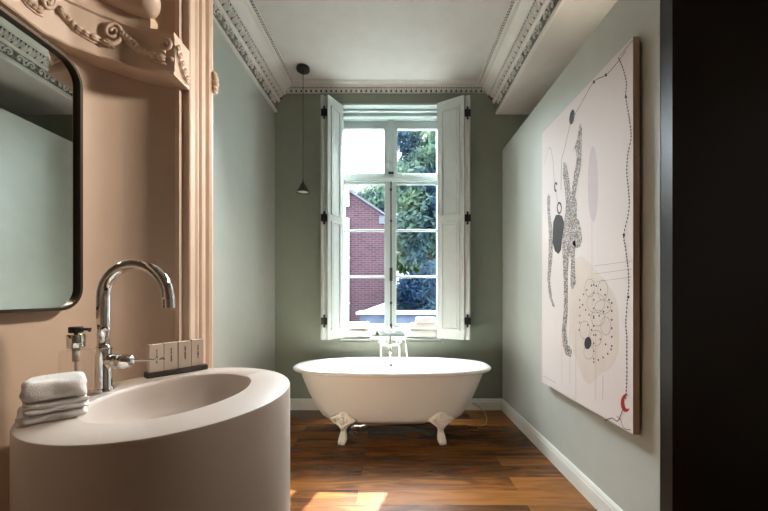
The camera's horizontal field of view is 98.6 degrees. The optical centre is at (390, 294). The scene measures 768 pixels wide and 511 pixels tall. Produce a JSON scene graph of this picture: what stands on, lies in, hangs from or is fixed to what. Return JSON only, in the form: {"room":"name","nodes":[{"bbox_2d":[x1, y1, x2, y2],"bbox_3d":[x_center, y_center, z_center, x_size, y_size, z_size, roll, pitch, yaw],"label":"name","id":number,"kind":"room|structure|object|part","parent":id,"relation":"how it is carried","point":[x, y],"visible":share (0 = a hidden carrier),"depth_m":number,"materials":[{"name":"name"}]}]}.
{"room":"bathroom","nodes":[
{"label":"bathroom","id":0,"kind":"room"},
{"bbox_2d":[0,0,174,510],"bbox_3d":[-0.995,-0.495,-0.560,0.350,3.390,3.880,0,0,0],"label":"wall","id":1,"kind":"structure","parent":0,"point":[129,124],"depth_m":1.17,"materials":[{"name":"paint"}]},
{"bbox_2d":[0,6,82,313],"bbox_3d":[-1.008,-0.343,0.710,0.041,0.779,0.699,0,0,0],"label":"wall mirror","id":2,"kind":"object","parent":1,"relation":"attached to","point":[41,88],"visible":1,"depth_m":0.94,"materials":[{"name":"mirror"}]},
{"bbox_2d":[0,0,189,89],"bbox_3d":[-0.966,-0.928,1.018,0.238,0.341,0.612,0,0,23],"label":"ornamental molding","id":3,"kind":"structure","parent":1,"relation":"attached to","point":[121,37],"depth_m":1.11,"materials":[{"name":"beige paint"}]},
{"bbox_3d":[-0.970,-1.002,0.983,0.184,0.192,0.517,0,0,19],"label":"roll moulding","id":4,"kind":"part","parent":3,"relation":"part of","materials":[{"name":"beige paint"}]},
{"bbox_2d":[175,0,212,367],"bbox_3d":[-0.841,-0.495,1.351,0.135,3.390,0.202,0,0,0],"label":"pilaster","id":5,"kind":"object","parent":1,"relation":"attached to","point":[193,18],"visible":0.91,"depth_m":1.31,"materials":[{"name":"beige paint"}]},
{"bbox_2d":[212,71,218,94],"bbox_3d":[-0.771,-0.930,1.448,0.033,0.094,0.030,0,0,0],"label":"carved knop","id":6,"kind":"structure","parent":5,"relation":"attached to","point":[215,83],"depth_m":1.44,"materials":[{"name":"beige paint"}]},
{"bbox_2d":[213,24,274,371],"bbox_3d":[-1.321,-0.495,2.417,0.150,3.390,2.080,0,0,2],"label":"wall","id":7,"kind":"structure","parent":0,"point":[243,119],"depth_m":2.71,"materials":[{"name":"green paint"}]},
{"bbox_2d":[213,0,293,112],"bbox_3d":[-1.132,-2.050,2.446,0.226,0.280,2.027,0,0,2],"label":"crown molding","id":8,"kind":"structure","parent":7,"relation":"attached to","point":[240,23],"depth_m":2.73,"materials":[{"name":"paint"}]},
{"bbox_2d":[254,0,510,79],"bbox_3d":[0.450,-2.230,0.677,3.900,0.080,6.355,0,0,0],"label":"ceiling","id":9,"kind":"structure","parent":0,"point":[337,39],"depth_m":2.80,"materials":[{"name":"paint"}]},
{"bbox_2d":[296,63,309,194],"bbox_3d":[-0.847,-1.588,3.180,0.128,1.204,0.128,0,0,0],"label":"pendant lamp","id":10,"kind":"object","parent":9,"relation":"hanging from","point":[301,68],"visible":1,"depth_m":3.16,"materials":[{"name":"brown metal"}]},
{"bbox_3d":[-0.847,-1.050,3.180,0.127,0.129,0.127,0,0,0],"label":"lamp shade","id":11,"kind":"part","parent":10,"relation":"part of","materials":[{"name":"brown metal"}]},
{"bbox_2d":[275,93,528,397],"bbox_3d":[0.450,-0.495,3.655,3.900,3.390,0.400,0,0,0],"label":"wall","id":12,"kind":"structure","parent":0,"point":[298,115],"depth_m":3.46,"materials":[{"name":"green paint"}]},
{"bbox_2d":[321,95,342,339],"bbox_3d":[-0.597,-0.763,3.337,0.100,2.413,0.272,0,0,30],"label":"window shutter","id":13,"kind":"object","parent":12,"relation":"attached to","point":[331,109],"visible":1,"depth_m":3.27,"materials":[{"name":"paint"}]},
{"bbox_3d":[-0.567,-0.763,3.343,0.049,2.233,0.141,0,0,32],"label":"panel moulding","id":14,"kind":"part","parent":13,"relation":"part of","materials":[{"name":"paint"}]},
{"bbox_2d":[286,80,485,92],"bbox_3d":[-0.040,-2.150,3.408,2.308,0.080,0.094,0,0,0],"label":"crown molding","id":15,"kind":"structure","parent":12,"relation":"attached to","point":[300,86],"depth_m":3.41,"materials":[{"name":"paint"}]},
{"bbox_2d":[340,103,441,340],"bbox_3d":[0.000,-0.815,3.649,1.320,2.586,0.412,0,0,0],"label":"window","id":16,"kind":"structure","parent":12,"relation":"in","point":[390,118],"depth_m":3.68,"materials":[{"name":"white paint"}]},
{"bbox_2d":[343,329,371,337],"bbox_3d":[-0.360,0.411,3.554,0.309,0.090,0.173,0,0,-4],"label":"bath towel","id":17,"kind":"object","parent":16,"relation":"on","point":[347,333],"visible":0.95,"depth_m":3.48,"materials":[{"name":"white fabric"}]},
{"bbox_2d":[347,321,369,328],"bbox_3d":[-0.350,0.326,3.560,0.239,0.076,0.164,0,0,3],"label":"bath towel","id":18,"kind":"object","parent":17,"relation":"on","point":[350,325],"visible":1,"depth_m":3.49,"materials":[{"name":"white fabric"}]},
{"bbox_3d":[0.000,0.467,3.654,1.060,0.022,0.402,0,0,0],"label":"sill","id":19,"kind":"part","parent":16,"relation":"part of","materials":[{"name":"white paint"}]},
{"bbox_2d":[406,329,436,337],"bbox_3d":[0.325,0.413,3.554,0.340,0.086,0.177,0,0,0],"label":"bath towel","id":20,"kind":"object","parent":16,"relation":"on","point":[410,333],"visible":0.88,"depth_m":3.48,"materials":[{"name":"white fabric"}]},
{"bbox_2d":[410,322,436,329],"bbox_3d":[0.352,0.333,3.560,0.299,0.072,0.164,0,0,6],"label":"bath towel","id":21,"kind":"object","parent":20,"relation":"on","point":[419,326],"visible":0.84,"depth_m":3.49,"materials":[{"name":"white fabric"}]},
{"bbox_2d":[415,317,435,322],"bbox_3d":[0.372,0.266,3.564,0.219,0.060,0.154,0,0,9],"label":"bath towel","id":22,"kind":"object","parent":21,"relation":"on","point":[417,319],"visible":1,"depth_m":3.50,"materials":[{"name":"white fabric"}]},
{"bbox_2d":[290,398,502,409],"bbox_3d":[-0.019,1.141,3.446,2.372,0.117,0.018,0,0,0],"label":"baseboard","id":23,"kind":"structure","parent":12,"relation":"attached to","point":[295,403],"depth_m":3.44,"materials":[{"name":"paint"}]},
{"bbox_2d":[437,95,470,339],"bbox_3d":[0.635,-0.763,3.327,0.342,2.413,0.075,0,0,30],"label":"window shutter","id":24,"kind":"object","parent":12,"relation":"attached to","point":[454,114],"visible":1,"depth_m":3.29,"materials":[{"name":"paint"}]},
{"bbox_3d":[0.605,-0.763,3.329,0.197,2.233,0.049,0,0,30],"label":"panel moulding","id":25,"kind":"part","parent":24,"relation":"part of","materials":[{"name":"paint"}]},
{"bbox_2d":[290,410,596,510],"bbox_3d":[0.400,1.240,0.677,3.800,0.080,6.355,0,0,0],"label":"floor","id":26,"kind":"structure","parent":0,"point":[493,466],"depth_m":2.26,"materials":[{"name":"brown wood"}]},
{"bbox_2d":[10,367,289,510],"bbox_3d":[-0.598,0.738,0.934,0.592,0.924,0.657,0,0,0],"label":"washbasin","id":27,"kind":"object","parent":26,"relation":"on","point":[210,439],"visible":0.88,"depth_m":0.70,"materials":[{"name":"ceramic"}]},
{"bbox_2d":[15,406,87,427],"bbox_3d":[-0.778,0.265,0.760,0.126,0.023,0.113,0,0,44],"label":"cloth","id":28,"kind":"object","parent":27,"relation":"on","point":[21,421],"visible":0.58,"depth_m":0.72,"materials":[{"name":"white fabric"}]},
{"bbox_2d":[22,394,89,416],"bbox_3d":[-0.771,0.242,0.760,0.121,0.025,0.105,0,0,42],"label":"cloth","id":29,"kind":"object","parent":28,"relation":"on","point":[29,409],"visible":0.66,"depth_m":0.72,"materials":[{"name":"white fabric"}]},
{"bbox_2d":[19,371,86,403],"bbox_3d":[-0.771,0.209,0.758,0.105,0.045,0.123,0,0,-45],"label":"cloth","id":30,"kind":"object","parent":29,"relation":"on","point":[42,388],"visible":1,"depth_m":0.73,"materials":[{"name":"white fabric"}]},
{"bbox_2d":[66,326,91,371],"bbox_3d":[-0.855,0.182,0.905,0.066,0.190,0.057,0,0,0],"label":"soap dispenser","id":31,"kind":"object","parent":27,"relation":"on","point":[75,341],"visible":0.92,"depth_m":0.90,"materials":[{"name":"silver glass"}]},
{"bbox_2d":[91,259,174,393],"bbox_3d":[-0.737,0.087,0.947,0.230,0.379,0.051,0,0,0],"label":"tap","id":32,"kind":"object","parent":27,"relation":"on","point":[105,361],"visible":1,"depth_m":0.93,"materials":[{"name":"silver metal"}]},
{"bbox_3d":[-0.733,0.190,0.947,0.166,0.042,0.043,0,0,0],"label":"lever","id":33,"kind":"part","parent":32,"relation":"part of","materials":[{"name":"silver metal"}]},
{"bbox_3d":[-0.732,0.026,0.947,0.219,0.258,0.032,0,0,0],"label":"spout","id":34,"kind":"part","parent":32,"relation":"part of","materials":[{"name":"silver metal"}]},
{"bbox_2d":[144,364,207,378],"bbox_3d":[-0.758,0.268,1.172,0.040,0.017,0.188,0,0,39],"label":"tray","id":35,"kind":"object","parent":27,"relation":"on","point":[147,375],"visible":0.89,"depth_m":1.15,"materials":[{"name":"stone"}]},
{"bbox_2d":[147,343,163,372],"bbox_3d":[-0.800,0.213,1.122,0.023,0.092,0.041,0,0,39],"label":"carton","id":36,"kind":"object","parent":35,"relation":"on","point":[153,350],"visible":0.91,"depth_m":1.11,"materials":[{"name":"beige cardboard"}]},
{"bbox_2d":[162,342,177,369],"bbox_3d":[-0.775,0.213,1.156,0.023,0.093,0.041,0,0,39],"label":"carton","id":37,"kind":"object","parent":35,"relation":"on","point":[170,348],"visible":0.97,"depth_m":1.15,"materials":[{"name":"beige cardboard"}]},
{"bbox_2d":[176,340,190,367],"bbox_3d":[-0.747,0.213,1.189,0.023,0.093,0.041,0,0,39],"label":"carton","id":38,"kind":"object","parent":35,"relation":"on","point":[184,347],"visible":1,"depth_m":1.18,"materials":[{"name":"beige cardboard"}]},
{"bbox_2d":[189,339,203,365],"bbox_3d":[-0.721,0.212,1.224,0.023,0.095,0.041,0,0,39],"label":"carton","id":39,"kind":"object","parent":35,"relation":"on","point":[197,345],"visible":0.98,"depth_m":1.22,"materials":[{"name":"beige cardboard"}]},
{"bbox_2d":[293,357,490,444],"bbox_3d":[0.009,0.906,2.930,1.736,0.587,0.686,0,0,0],"label":"bathtub","id":40,"kind":"object","parent":26,"relation":"on","point":[368,391],"visible":1,"depth_m":2.67,"materials":[{"name":"ceramic"}]},
{"bbox_2d":[374,327,407,358],"bbox_3d":[-0.002,0.474,3.183,0.340,0.312,0.171,0,0,0],"label":"mixer","id":41,"kind":"object","parent":40,"relation":"on","point":[389,344],"visible":1,"depth_m":3.23,"materials":[{"name":"silver metal"}]},
{"bbox_2d":[467,403,486,425],"bbox_3d":[0.812,1.116,3.073,0.150,0.158,0.204,0,0,28],"label":"cord","id":42,"kind":"object","parent":26,"relation":"on","point":[472,403],"visible":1,"depth_m":3.06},
{"bbox_2d":[478,0,564,114],"bbox_3d":[1.003,-2.039,2.436,0.226,0.301,2.038,0,0,0],"label":"crown molding","id":43,"kind":"structure","parent":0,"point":[525,23],"depth_m":2.70,"materials":[{"name":"paint"}]},
{"bbox_2d":[498,0,616,114],"bbox_3d":[1.708,-2.039,2.443,1.184,0.301,2.023,0,0,0],"label":"soffit","id":44,"kind":"structure","parent":0,"point":[575,21],"depth_m":2.55,"materials":[{"name":"paint"}]},
{"bbox_2d":[502,0,659,510],"bbox_3d":[1.217,-0.159,2.443,0.100,2.718,2.023,0,0,0],"label":"wall","id":45,"kind":"structure","parent":0,"point":[624,465],"depth_m":1.94,"materials":[{"name":"green paint"}]},
{"bbox_2d":[501,399,622,510],"bbox_3d":[1.158,1.141,2.445,0.018,0.117,2.020,0,0,0],"label":"baseboard","id":46,"kind":"structure","parent":45,"relation":"attached to","point":[582,483],"depth_m":2.19,"materials":[{"name":"paint"}]},
{"bbox_2d":[542,37,639,433],"bbox_3d":[1.143,-0.268,1.988,0.048,1.857,0.921,0,0,0],"label":"painting","id":47,"kind":"object","parent":45,"relation":"attached to","point":[591,150],"visible":1,"depth_m":1.80,"materials":[{"name":"wood"},{"name":"canvas"},{"name":"paint"}]},
{"bbox_2d":[660,0,767,510],"bbox_3d":[1.784,-0.495,1.401,1.232,3.390,0.061,0,0,0],"label":"door frame","id":48,"kind":"structure","parent":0,"point":[714,53],"depth_m":1.37,"materials":[{"name":"black wood"}]},
{"label":"outside","id":49,"kind":"structure","parent":0,"visible":0},
{"bbox_3d":[0.000,4.450,22.027,28.000,0.100,35.945,0,0,0],"label":"ground","id":50,"kind":"structure","parent":49,"visible":0},
{"bbox_2d":[346,186,384,323],"bbox_3d":[-4.200,-0.367,13.462,8.306,9.535,7.276,0,0,0],"label":"brick house","id":51,"kind":"structure","parent":50,"relation":"on","point":[365,251],"depth_m":10.00,"materials":[{"name":"red brick"},{"name":"slate"}]},
{"bbox_2d":[350,185,400,215],"bbox_3d":[-1.946,-1.727,21.977,8.359,12.258,4.094,0,0,0],"label":"tree","id":52,"kind":"object","parent":50,"relation":"on","point":[374,194],"visible":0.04,"depth_m":20.88,"materials":[{"name":"green plant"}]},
{"bbox_2d":[356,303,435,323],"bbox_3d":[0.480,2.276,7.665,2.487,4.247,0.970,0,0,0],"label":"outbuilding","id":53,"kind":"structure","parent":50,"relation":"on","point":[376,314],"depth_m":7.25,"materials":[{"name":"white"}]},
{"bbox_2d":[383,131,435,271],"bbox_3d":[1.484,-1.129,12.500,3.513,11.062,2.780,0,0,0],"label":"tree","id":54,"kind":"object","parent":50,"relation":"on","point":[417,203],"visible":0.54,"depth_m":11.96,"materials":[{"name":"green plant"}]},
{"bbox_2d":[396,258,435,309],"bbox_3d":[0.800,1.694,8.955,2.130,5.417,1.454,0,0,0],"label":"shrub","id":55,"kind":"object","parent":50,"relation":"on","point":[411,293],"visible":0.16,"depth_m":8.73,"materials":[{"name":"blue plant"}]},
{"bbox_2d":[396,213,435,304],"bbox_3d":[3.166,-0.659,19.316,7.397,10.123,4.378,0,0,0],"label":"tree","id":56,"kind":"object","parent":50,"relation":"on","point":[401,269],"visible":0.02,"depth_m":18.72,"materials":[{"name":"green plant"}]}
]}

